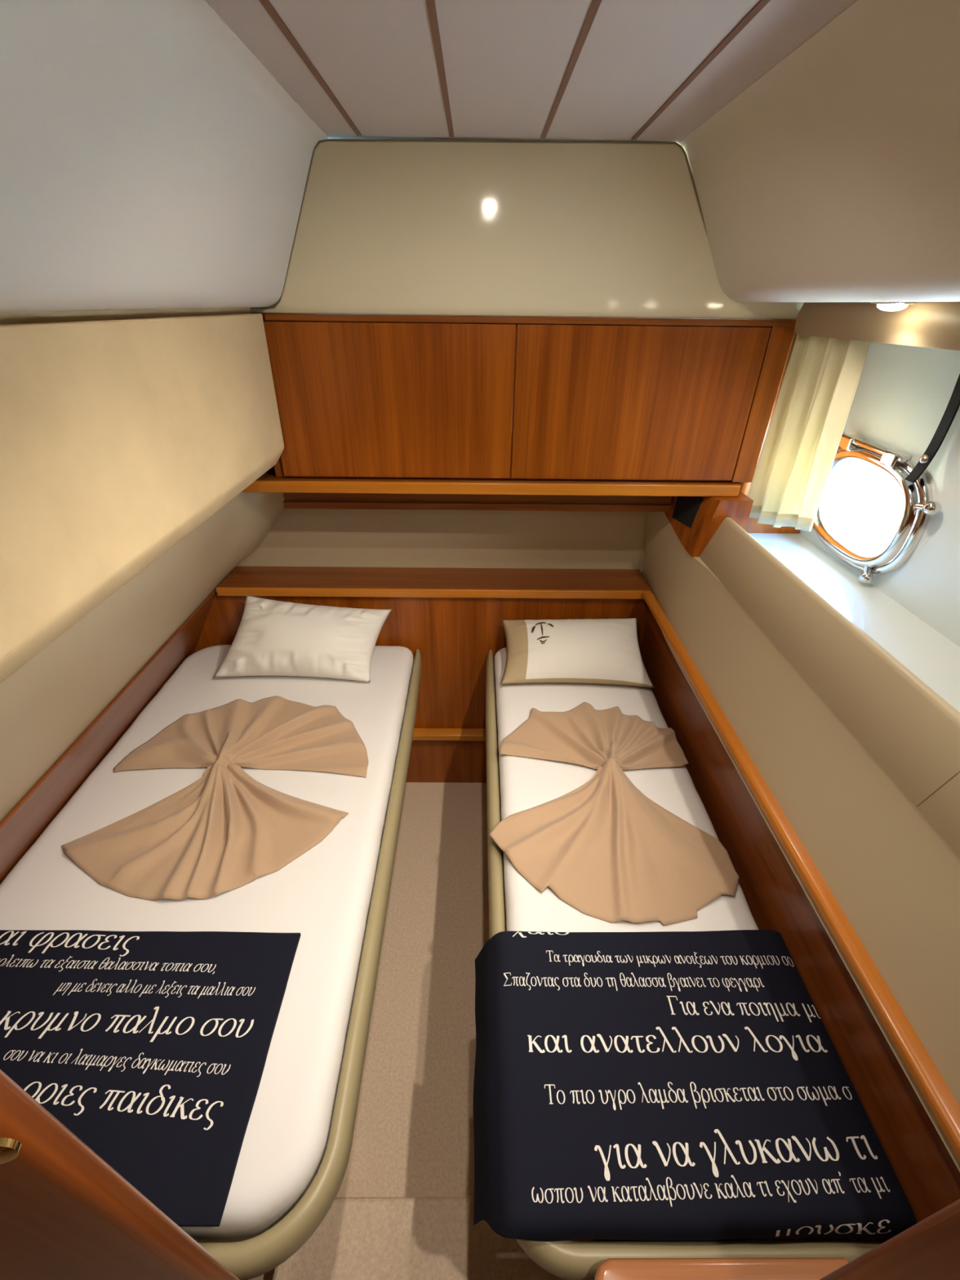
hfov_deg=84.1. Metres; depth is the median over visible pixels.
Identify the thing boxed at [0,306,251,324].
trim
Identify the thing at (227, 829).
towel
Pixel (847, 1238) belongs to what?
wall
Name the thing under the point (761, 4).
trim
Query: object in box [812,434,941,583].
porthole frame
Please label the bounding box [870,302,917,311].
recessed light
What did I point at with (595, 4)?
trim
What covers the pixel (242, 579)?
shelf
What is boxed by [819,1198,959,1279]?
wall
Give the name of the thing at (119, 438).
upholstered panel
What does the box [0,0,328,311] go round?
wall panel
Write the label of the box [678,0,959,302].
wall panel
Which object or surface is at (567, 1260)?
bed base
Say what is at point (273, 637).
pillow
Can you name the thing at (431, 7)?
trim
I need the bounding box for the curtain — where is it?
[747,334,869,531]
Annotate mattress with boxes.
[0,644,413,1239]
[493,647,840,1237]
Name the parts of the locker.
locker door, rail, locker door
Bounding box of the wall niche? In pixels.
[235,508,647,573]
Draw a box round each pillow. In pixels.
[213,595,391,682]
[500,617,654,688]
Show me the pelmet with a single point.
(935, 325)
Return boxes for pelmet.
[794,302,959,351]
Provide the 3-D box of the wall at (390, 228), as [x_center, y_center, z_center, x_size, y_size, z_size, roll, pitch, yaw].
[0.117,-1.081,1.423,1.682,0.368,0.040,0,32,0]
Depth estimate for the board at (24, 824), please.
1.51 m
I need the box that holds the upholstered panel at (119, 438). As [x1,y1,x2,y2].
[0,313,284,684]
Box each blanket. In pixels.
[0,929,301,1226]
[473,929,916,1241]
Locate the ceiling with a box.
[204,0,856,143]
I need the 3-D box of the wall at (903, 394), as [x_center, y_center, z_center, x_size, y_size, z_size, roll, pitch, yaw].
[1.170,0.122,0.484,0.040,0.820,2.980,0,32,0]
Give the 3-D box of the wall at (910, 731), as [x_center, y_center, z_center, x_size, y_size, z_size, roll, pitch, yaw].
[0.800,0.419,0.594,0.080,0.150,2.850,0,32,0]
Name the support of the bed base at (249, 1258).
on the floor at (413, 1136)
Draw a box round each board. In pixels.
[0,589,216,884]
[640,591,959,1241]
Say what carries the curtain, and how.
hanging from the pelmet
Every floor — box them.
[248,782,847,1279]
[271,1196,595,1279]
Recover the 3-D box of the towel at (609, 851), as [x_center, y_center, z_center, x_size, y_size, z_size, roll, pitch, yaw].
[0.340,0.415,1.542,0.640,0.069,0.813,0,32,0]
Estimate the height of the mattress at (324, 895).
0.138 m
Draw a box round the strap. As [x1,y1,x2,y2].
[905,373,959,482]
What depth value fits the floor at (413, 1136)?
1.82 m
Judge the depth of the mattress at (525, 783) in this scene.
1.57 m
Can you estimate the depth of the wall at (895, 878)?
1.06 m
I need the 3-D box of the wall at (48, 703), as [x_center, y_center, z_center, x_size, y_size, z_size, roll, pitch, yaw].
[-1.041,0.543,0.896,0.780,1.003,3.240,0,32,0]
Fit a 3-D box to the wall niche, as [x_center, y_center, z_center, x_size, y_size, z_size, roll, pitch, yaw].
[-0.190,-0.484,2.184,1.950,0.520,0.030,0,32,0]
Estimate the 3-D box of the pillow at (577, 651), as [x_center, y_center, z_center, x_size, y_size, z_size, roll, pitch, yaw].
[0.359,0.033,2.038,0.568,0.170,0.294,0,32,0]
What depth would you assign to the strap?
1.30 m
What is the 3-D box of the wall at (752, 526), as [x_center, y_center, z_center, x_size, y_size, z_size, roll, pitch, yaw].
[0.999,-0.636,1.754,0.293,0.740,0.022,0,32,0]
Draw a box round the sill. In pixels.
[748,533,959,712]
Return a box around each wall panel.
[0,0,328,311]
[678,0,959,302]
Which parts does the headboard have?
panel, kick panel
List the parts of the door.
knob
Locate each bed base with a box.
[194,648,421,1279]
[485,649,884,1279]
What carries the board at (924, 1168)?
attached to the wall at (895, 878)
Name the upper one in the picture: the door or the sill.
the sill
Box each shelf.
[217,565,652,592]
[256,467,741,493]
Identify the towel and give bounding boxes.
[61,695,368,900]
[489,702,738,924]
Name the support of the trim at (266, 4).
attached to the ceiling
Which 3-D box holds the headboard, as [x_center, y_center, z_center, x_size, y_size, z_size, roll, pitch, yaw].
[-0.302,0.218,2.464,2.040,1.100,0.243,0,32,0]
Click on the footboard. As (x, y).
(612, 1268)
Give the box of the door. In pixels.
[0,1069,239,1279]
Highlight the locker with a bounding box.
[241,312,795,557]
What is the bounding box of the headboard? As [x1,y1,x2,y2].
[194,565,652,782]
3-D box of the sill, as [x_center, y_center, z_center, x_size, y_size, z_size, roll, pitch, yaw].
[0.997,0.420,0.658,0.310,0.028,2.957,0,32,0]
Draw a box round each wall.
[0,466,284,822]
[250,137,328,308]
[250,141,821,319]
[641,511,959,1172]
[699,517,959,857]
[739,319,800,533]
[799,342,959,647]
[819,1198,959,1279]
[846,1237,856,1240]
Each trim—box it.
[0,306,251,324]
[258,0,361,135]
[263,138,707,309]
[426,0,453,137]
[540,0,601,138]
[631,0,770,139]
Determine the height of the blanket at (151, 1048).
0.016 m
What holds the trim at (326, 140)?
attached to the wall at (390, 228)
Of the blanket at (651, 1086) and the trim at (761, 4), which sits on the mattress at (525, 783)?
the blanket at (651, 1086)
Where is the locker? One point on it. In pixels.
(669, 416)
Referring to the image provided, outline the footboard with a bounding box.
[594,1257,848,1279]
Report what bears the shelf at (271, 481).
attached to the locker

